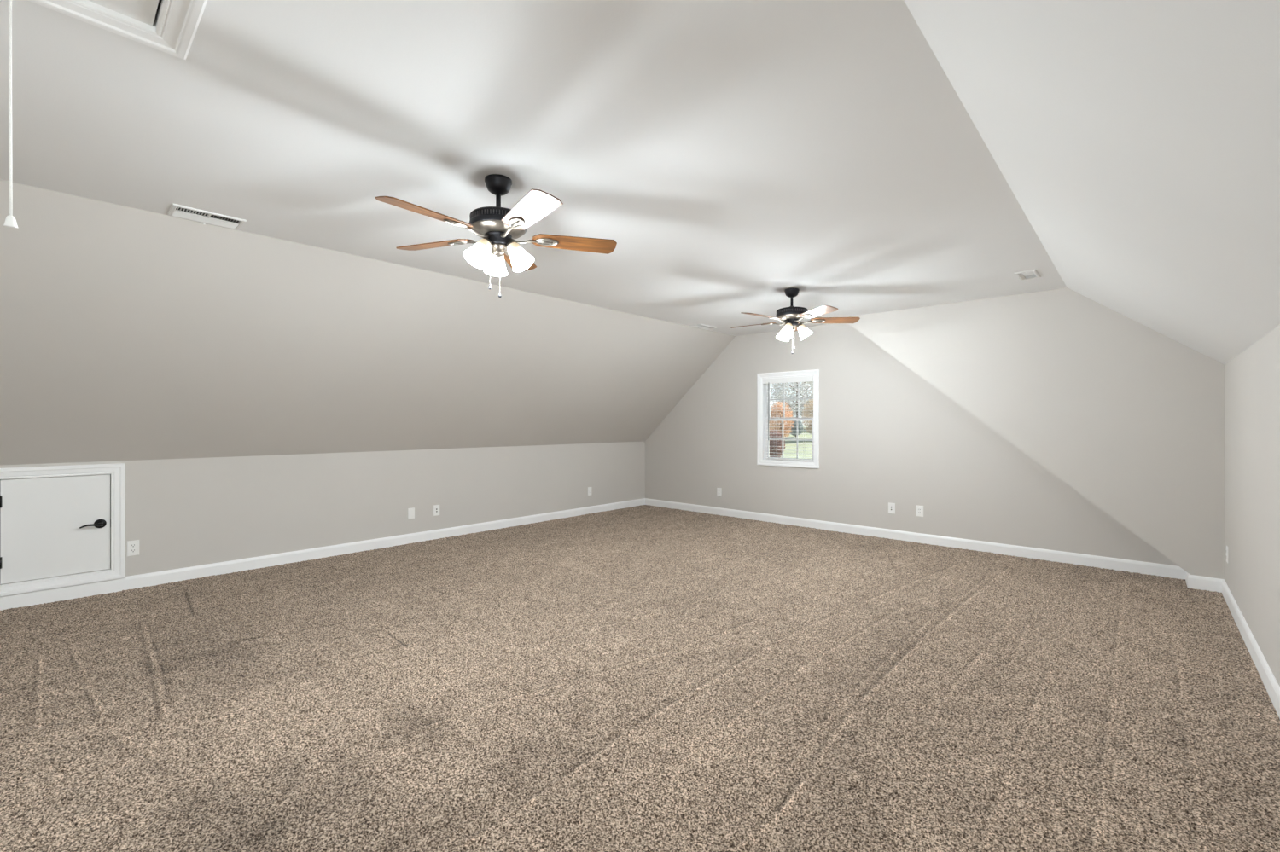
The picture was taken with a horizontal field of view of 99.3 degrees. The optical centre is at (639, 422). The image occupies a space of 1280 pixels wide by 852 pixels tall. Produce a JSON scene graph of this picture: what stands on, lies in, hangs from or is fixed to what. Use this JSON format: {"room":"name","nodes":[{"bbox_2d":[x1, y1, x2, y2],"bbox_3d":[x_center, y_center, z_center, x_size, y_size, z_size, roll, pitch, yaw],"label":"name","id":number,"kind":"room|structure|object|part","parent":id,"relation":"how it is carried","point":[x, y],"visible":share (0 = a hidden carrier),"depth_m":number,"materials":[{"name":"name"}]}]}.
{"room":"empty attic room","nodes":[
{"label":"empty attic room","id":0,"kind":"room"},
{"bbox_2d":[0,442,645,586],"bbox_3d":[-2.915,0.780,5.327,0.130,0.980,8.655,0,0,43],"label":"wall","id":1,"kind":"structure","parent":0,"point":[190,512],"depth_m":5.24,"materials":[{"name":"beige paint"}]},
{"bbox_2d":[0,463,125,597],"bbox_3d":[-4.180,0.743,3.907,0.182,0.870,0.696,0,0,43],"label":"door","id":2,"kind":"structure","parent":1,"relation":"in","point":[55,521],"depth_m":3.90,"materials":[{"name":"white wood"}]},
{"bbox_3d":[-4.010,0.753,3.976,0.026,0.028,0.125,0,0,43],"label":"lever","id":3,"kind":"part","parent":2,"relation":"part of","materials":[{"name":"black metal"}]},
{"bbox_3d":[-4.001,0.751,4.033,0.046,0.068,0.068,0,0,43],"label":"handle","id":4,"kind":"part","parent":2,"relation":"part of","materials":[{"name":"black metal"}]},
{"bbox_2d":[127,540,139,556],"bbox_3d":[-3.889,0.963,4.173,0.008,0.115,0.070,0,0,43],"label":"outlet","id":5,"kind":"object","parent":1,"relation":"attached to","point":[132,546],"visible":1,"depth_m":4.17,"materials":[{"name":"white plastic"}]},
{"bbox_2d":[0,498,645,610],"bbox_3d":[-2.862,1.236,5.278,0.014,0.127,8.655,0,0,43],"label":"baseboard","id":6,"kind":"structure","parent":1,"relation":"attached to","point":[198,572],"depth_m":4.81,"materials":[{"name":"white wood"}]},
{"bbox_2d":[407,507,414,519],"bbox_3d":[-2.421,0.961,5.760,0.007,0.115,0.070,0,0,43],"label":"wall plate","id":7,"kind":"object","parent":1,"relation":"attached to","point":[410,511],"visible":1,"depth_m":5.76,"materials":[{"name":"white plastic"}]},
{"bbox_2d":[433,505,439,516],"bbox_3d":[-2.230,0.961,5.964,0.010,0.115,0.070,0,0,43],"label":"jack plate","id":8,"kind":"object","parent":1,"relation":"attached to","point":[436,508],"visible":1,"depth_m":5.96,"materials":[{"name":"white plastic"}]},
{"bbox_2d":[587,487,591,495],"bbox_3d":[-0.702,0.960,7.614,0.008,0.115,0.070,0,0,43],"label":"outlet","id":9,"kind":"object","parent":1,"relation":"attached to","point":[589,488],"visible":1,"depth_m":7.61,"materials":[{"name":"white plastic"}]},
{"bbox_2d":[0,180,735,465],"bbox_3d":[-2.289,-0.488,4.747,1.747,1.557,8.655,0,0,43],"label":"sloped ceiling","id":10,"kind":"structure","parent":0,"point":[127,334],"depth_m":4.08,"materials":[{"name":"beige paint"}]},
{"bbox_2d":[0,0,1066,336],"bbox_3d":[-0.352,-1.219,2.953,3.635,0.100,8.915,0,0,43],"label":"ceiling","id":11,"kind":"structure","parent":0,"point":[735,155],"depth_m":2.22,"materials":[{"name":"white paint"}]},
{"bbox_2d":[28,0,207,60],"bbox_3d":[-1.125,-1.227,0.941,1.520,0.164,0.721,0,0,43],"label":"attic hatch","id":12,"kind":"object","parent":11,"relation":"attached to","point":[174,32],"visible":1,"depth_m":1.55,"materials":[{"name":"white wood"}]},
{"bbox_2d":[3,0,18,228],"bbox_3d":[-1.572,-0.829,1.359,0.025,0.682,0.025,0,0,43],"label":"pull cord","id":13,"kind":"object","parent":12,"relation":"hanging from","point":[10,221],"visible":1,"depth_m":1.35,"materials":[{"name":"white plastic"}]},
{"bbox_3d":[-1.571,-0.843,1.357,0.008,0.655,0.006,0,0,20],"label":"cord","id":14,"kind":"part","parent":13,"relation":"part of","materials":[{"name":"white"}]},
{"bbox_3d":[-1.127,-1.179,0.940,1.359,0.019,0.554,0,0,43],"label":"panel","id":15,"kind":"part","parent":12,"relation":"part of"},
{"bbox_2d":[167,203,246,230],"bbox_3d":[-2.458,-1.161,3.091,0.217,0.018,0.325,0,0,43],"label":"ceiling vent","id":16,"kind":"object","parent":11,"relation":"in","point":[177,211],"visible":1,"depth_m":3.07,"materials":[{"name":"white metal"}]},
{"bbox_2d":[374,174,616,297],"bbox_3d":[-0.692,-0.885,2.586,1.118,0.567,1.095,0,0,43],"label":"ceiling fan","id":17,"kind":"object","parent":11,"relation":"hanging from","point":[498,227],"visible":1,"depth_m":2.56,"materials":[{"name":"brown wood"}]},
{"bbox_3d":[-0.906,-0.897,2.323,0.136,0.006,0.420,14,9,37],"label":"blade","id":18,"kind":"part","parent":17,"relation":"part of","materials":[{"name":"brown wood"}]},
{"bbox_3d":[-1.030,-0.897,2.740,0.420,0.006,0.136,0,11,20],"label":"blade","id":19,"kind":"part","parent":17,"relation":"part of","materials":[{"name":"brown wood"}]},
{"bbox_3d":[-0.839,-0.883,2.676,0.242,0.031,0.064,0,11,20],"label":"blade arm","id":20,"kind":"part","parent":17,"relation":"part of","materials":[{"name":"grey metal"}]},
{"bbox_3d":[-0.786,-0.883,2.485,0.064,0.031,0.242,14,9,37],"label":"blade arm","id":21,"kind":"part","parent":17,"relation":"part of","materials":[{"name":"grey metal"}]},
{"bbox_3d":[-0.744,-0.802,2.542,0.115,0.110,0.115,0,-33,40],"label":"lamp shade","id":22,"kind":"part","parent":17,"relation":"part of","materials":[{"name":"white glass"}]},
{"bbox_3d":[-0.715,-0.802,2.709,0.115,0.110,0.115,0,33,-20],"label":"lamp shade","id":23,"kind":"part","parent":17,"relation":"part of","materials":[{"name":"white glass"}]},
{"bbox_3d":[-0.681,-0.915,2.617,0.256,0.030,0.256,0,0,43],"label":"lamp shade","id":24,"kind":"part","parent":17,"relation":"part of","materials":[{"name":"grey metal"}]},
{"bbox_3d":[-0.588,-0.883,2.477,0.064,0.031,0.242,14,-8,-34],"label":"blade arm","id":25,"kind":"part","parent":17,"relation":"part of","materials":[{"name":"grey metal"}]},
{"bbox_3d":[-0.671,-0.897,2.987,0.136,0.006,0.420,-12,0,1],"label":"blade","id":26,"kind":"part","parent":17,"relation":"part of","materials":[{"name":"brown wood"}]},
{"bbox_3d":[-0.585,-0.802,2.600,0.115,0.110,0.115,-33,-5,8],"label":"lamp shade","id":27,"kind":"part","parent":17,"relation":"part of","materials":[{"name":"white glass"}]},
{"bbox_3d":[-0.472,-0.897,2.312,0.136,0.006,0.420,14,-8,-34],"label":"blade","id":28,"kind":"part","parent":17,"relation":"part of","materials":[{"name":"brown wood"}]},
{"bbox_3d":[-0.519,-0.883,2.662,0.242,0.031,0.064,0,-12,-16],"label":"blade arm","id":29,"kind":"part","parent":17,"relation":"part of","materials":[{"name":"grey metal"}]},
{"bbox_3d":[-0.327,-0.897,2.722,0.420,0.006,0.136,0,-12,-16],"label":"blade","id":30,"kind":"part","parent":17,"relation":"part of","materials":[{"name":"brown wood"}]},
{"bbox_2d":[690,324,715,329],"bbox_3d":[0.767,-1.161,6.602,0.166,0.018,0.330,0,0,43],"label":"ceiling vent","id":31,"kind":"object","parent":11,"relation":"in","point":[699,326],"visible":1,"depth_m":6.59,"materials":[{"name":"white metal"}]},
{"bbox_2d":[730,287,860,354],"bbox_3d":[1.301,-0.885,4.781,1.095,0.567,1.118,0,0,43],"label":"ceiling fan","id":32,"kind":"object","parent":11,"relation":"hanging from","point":[791,316],"visible":1,"depth_m":4.71,"materials":[{"name":"brown wood"}]},
{"bbox_3d":[1.038,-0.897,4.995,0.420,0.006,0.136,0,11,38],"label":"blade","id":33,"kind":"part","parent":32,"relation":"part of","materials":[{"name":"brown wood"}]},
{"bbox_3d":[1.027,-0.897,4.560,0.420,0.006,0.136,0,12,-34],"label":"blade","id":34,"kind":"part","parent":32,"relation":"part of","materials":[{"name":"brown wood"}]},
{"bbox_3d":[1.200,-0.883,4.874,0.242,0.031,0.064,0,11,38],"label":"blade arm","id":35,"kind":"part","parent":32,"relation":"part of","materials":[{"name":"grey metal"}]},
{"bbox_3d":[1.191,-0.883,4.676,0.242,0.031,0.064,0,11,-34],"label":"blade arm","id":36,"kind":"part","parent":32,"relation":"part of","materials":[{"name":"grey metal"}]},
{"bbox_3d":[1.292,-0.802,4.859,0.115,0.110,0.115,0,33,-24],"label":"lamp shade","id":37,"kind":"part","parent":32,"relation":"part of","materials":[{"name":"white glass"}]},
{"bbox_3d":[1.274,-0.802,4.690,0.115,0.110,0.115,0,-33,36],"label":"lamp shade","id":38,"kind":"part","parent":32,"relation":"part of","materials":[{"name":"white glass"}]},
{"bbox_3d":[1.332,-0.915,4.769,0.256,0.030,0.256,0,0,43],"label":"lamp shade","id":39,"kind":"part","parent":32,"relation":"part of","materials":[{"name":"grey metal"}]},
{"bbox_3d":[1.377,-0.883,4.607,0.064,0.031,0.242,12,-3,-16],"label":"blade arm","id":40,"kind":"part","parent":32,"relation":"part of","materials":[{"name":"grey metal"}]},
{"bbox_3d":[1.429,-0.802,4.759,0.115,0.110,0.115,-33,-3,5],"label":"lamp shade","id":41,"kind":"part","parent":32,"relation":"part of","materials":[{"name":"white glass"}]},
{"bbox_3d":[1.500,-0.883,4.762,0.242,0.031,0.064,0,-11,2],"label":"blade arm","id":42,"kind":"part","parent":32,"relation":"part of","materials":[{"name":"grey metal"}]},
{"bbox_3d":[1.437,-0.897,4.415,0.136,0.006,0.420,12,-3,-16],"label":"blade","id":43,"kind":"part","parent":32,"relation":"part of","materials":[{"name":"white wood"}]},
{"bbox_3d":[1.701,-0.897,4.760,0.420,0.006,0.136,0,-12,2],"label":"blade","id":44,"kind":"part","parent":32,"relation":"part of","materials":[{"name":"brown wood"}]},
{"bbox_2d":[1014,269,1041,280],"bbox_3d":[3.058,-1.161,4.289,0.134,0.018,0.280,0,0,43],"label":"ceiling vent","id":45,"kind":"object","parent":11,"relation":"in","point":[1032,274],"visible":1,"depth_m":4.27,"materials":[{"name":"white metal"}]},
{"bbox_2d":[0,505,1279,851],"bbox_3d":[-0.616,1.274,3.198,6.136,0.026,8.655,0,0,43],"label":"floor","id":46,"kind":"structure","parent":0,"point":[644,678],"depth_m":2.50,"materials":[{"name":"beige carpet"}]},
{"bbox_2d":[645,323,1178,566],"bbox_3d":[2.369,0.051,6.420,6.136,2.439,0.130,0,0,43],"label":"wall","id":47,"kind":"structure","parent":0,"point":[887,434],"depth_m":6.14,"materials":[{"name":"beige paint"}]},
{"bbox_2d":[716,488,721,496],"bbox_3d":[1.093,0.958,7.508,0.070,0.115,0.008,0,0,43],"label":"outlet","id":48,"kind":"object","parent":47,"relation":"attached to","point":[718,490],"visible":1,"depth_m":7.51,"materials":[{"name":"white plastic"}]},
{"bbox_2d":[756,369,819,468],"bbox_3d":[1.883,-0.045,6.857,0.836,1.190,0.149,0,0,43],"label":"window","id":49,"kind":"structure","parent":47,"relation":"in","point":[763,409],"depth_m":6.92,"materials":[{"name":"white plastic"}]},
{"bbox_3d":[1.918,-0.298,6.895,0.688,0.535,0.030,0,0,43],"label":"sash","id":50,"kind":"part","parent":49,"relation":"part of","materials":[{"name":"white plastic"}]},
{"bbox_2d":[762,376,813,461],"bbox_3d":[1.855,-0.049,6.827,0.684,1.036,0.068,0,0,43],"label":"window blind","id":51,"kind":"object","parent":49,"relation":"attached to","point":[804,379],"visible":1,"depth_m":6.79,"materials":[{"name":"white plastic"}]},
{"bbox_3d":[1.874,0.461,6.820,0.641,0.017,0.048,0,0,43],"label":"rail","id":52,"kind":"part","parent":51,"relation":"part of","materials":[{"name":"white plastic"}]},
{"bbox_3d":[2.021,-0.033,6.684,0.002,0.976,0.053,0,0,43],"label":"ladder cord","id":53,"kind":"part","parent":51,"relation":"part of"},
{"bbox_3d":[1.895,0.208,6.870,0.688,0.535,0.030,0,0,43],"label":"sash","id":54,"kind":"part","parent":49,"relation":"part of","materials":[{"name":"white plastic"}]},
{"bbox_2d":[888,502,895,514],"bbox_3d":[2.759,0.939,5.964,0.070,0.115,0.010,0,0,43],"label":"jack plate","id":55,"kind":"object","parent":47,"relation":"attached to","point":[891,506],"visible":1,"depth_m":5.96,"materials":[{"name":"white plastic"}]},
{"bbox_2d":[645,498,1185,579],"bbox_3d":[2.253,1.236,6.429,5.955,0.127,0.014,0,0,43],"label":"baseboard","id":56,"kind":"structure","parent":47,"relation":"attached to","point":[1167,571],"depth_m":5.54,"materials":[{"name":"white wood"}]},
{"bbox_2d":[916,506,923,517],"bbox_3d":[2.968,0.938,5.771,0.070,0.115,0.008,0,0,43],"label":"outlet","id":57,"kind":"object","parent":47,"relation":"attached to","point":[919,509],"visible":1,"depth_m":5.77,"materials":[{"name":"white plastic"}]},
{"bbox_2d":[848,287,1224,579],"bbox_3d":[3.405,0.051,5.173,2.921,2.439,0.292,0,0,43],"label":"wall","id":58,"kind":"structure","parent":0,"point":[1130,416],"depth_m":4.57,"materials":[{"name":"beige paint"}]},
{"bbox_2d":[903,0,1279,364],"bbox_3d":[1.323,-0.853,1.402,1.010,0.836,8.655,0,0,43],"label":"sloped ceiling","id":59,"kind":"structure","parent":0,"point":[1138,141],"depth_m":1.59,"materials":[{"name":"white paint"}]},
{"bbox_2d":[1224,325,1279,686],"bbox_3d":[1.683,0.417,1.069,0.130,1.705,8.655,0,0,43],"label":"wall","id":60,"kind":"structure","parent":0,"point":[1252,378],"depth_m":2.93,"materials":[{"name":"beige paint"}]},
{"bbox_2d":[1226,546,1227,563],"bbox_3d":[4.226,0.948,3.916,0.008,0.115,0.070,0,0,43],"label":"outlet","id":61,"kind":"object","parent":60,"relation":"attached to","point":[1226,546],"visible":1,"depth_m":3.91,"materials":[{"name":"white plastic"}]},
{"bbox_2d":[1185,571,1279,719],"bbox_3d":[1.558,1.236,1.174,0.196,0.127,8.639,0,0,43],"label":"baseboard","id":62,"kind":"structure","parent":60,"relation":"attached to","point":[1268,679],"depth_m":3.16,"materials":[{"name":"white wood"}]},
{"label":"outside","id":63,"kind":"structure","parent":0,"visible":0},
{"bbox_2d":[769,424,812,459],"bbox_3d":[28.595,2.399,52.949,150.000,4.156,103.445,0,0,43],"label":"lawn","id":64,"kind":"structure","parent":63,"point":[790,445],"depth_m":38.25,"materials":[{"name":"green plant"}]},
{"bbox_2d":[769,429,785,457],"bbox_3d":[7.933,1.400,32.121,1.336,2.039,1.342,0,0,43],"label":"tree","id":65,"kind":"object","parent":64,"relation":"on","point":[775,450],"visible":0.58,"depth_m":31.78,"materials":[{"name":"brown plant"}]},
{"bbox_2d":[769,401,794,438],"bbox_3d":[10.269,0.042,39.759,1.955,3.317,1.958,0,0,-19],"label":"tree","id":66,"kind":"object","parent":64,"relation":"on","point":[779,407],"visible":0.59,"depth_m":39.44,"materials":[{"name":"orange plant"}]},
{"bbox_2d":[770,381,813,421],"bbox_3d":[14.773,-2.688,50.964,5.308,6.835,5.273,0,0,43],"label":"tree","id":67,"kind":"object","parent":64,"relation":"on","point":[776,391],"visible":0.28,"depth_m":50.11,"materials":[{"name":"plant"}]},
{"bbox_2d":[789,420,802,436],"bbox_3d":[12.664,0.493,44.295,1.321,1.525,1.309,0,0,43],"label":"tree","id":68,"kind":"object","parent":64,"relation":"on","point":[800,424],"visible":0.58,"depth_m":43.97,"materials":[{"name":"green plant"}]},
{"bbox_2d":[801,399,813,434],"bbox_3d":[13.358,-0.301,41.520,2.068,3.336,2.077,0,0,43],"label":"tree","id":69,"kind":"object","parent":64,"relation":"on","point":[809,423],"visible":0.32,"depth_m":41.38,"materials":[{"name":"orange plant"}]}
]}

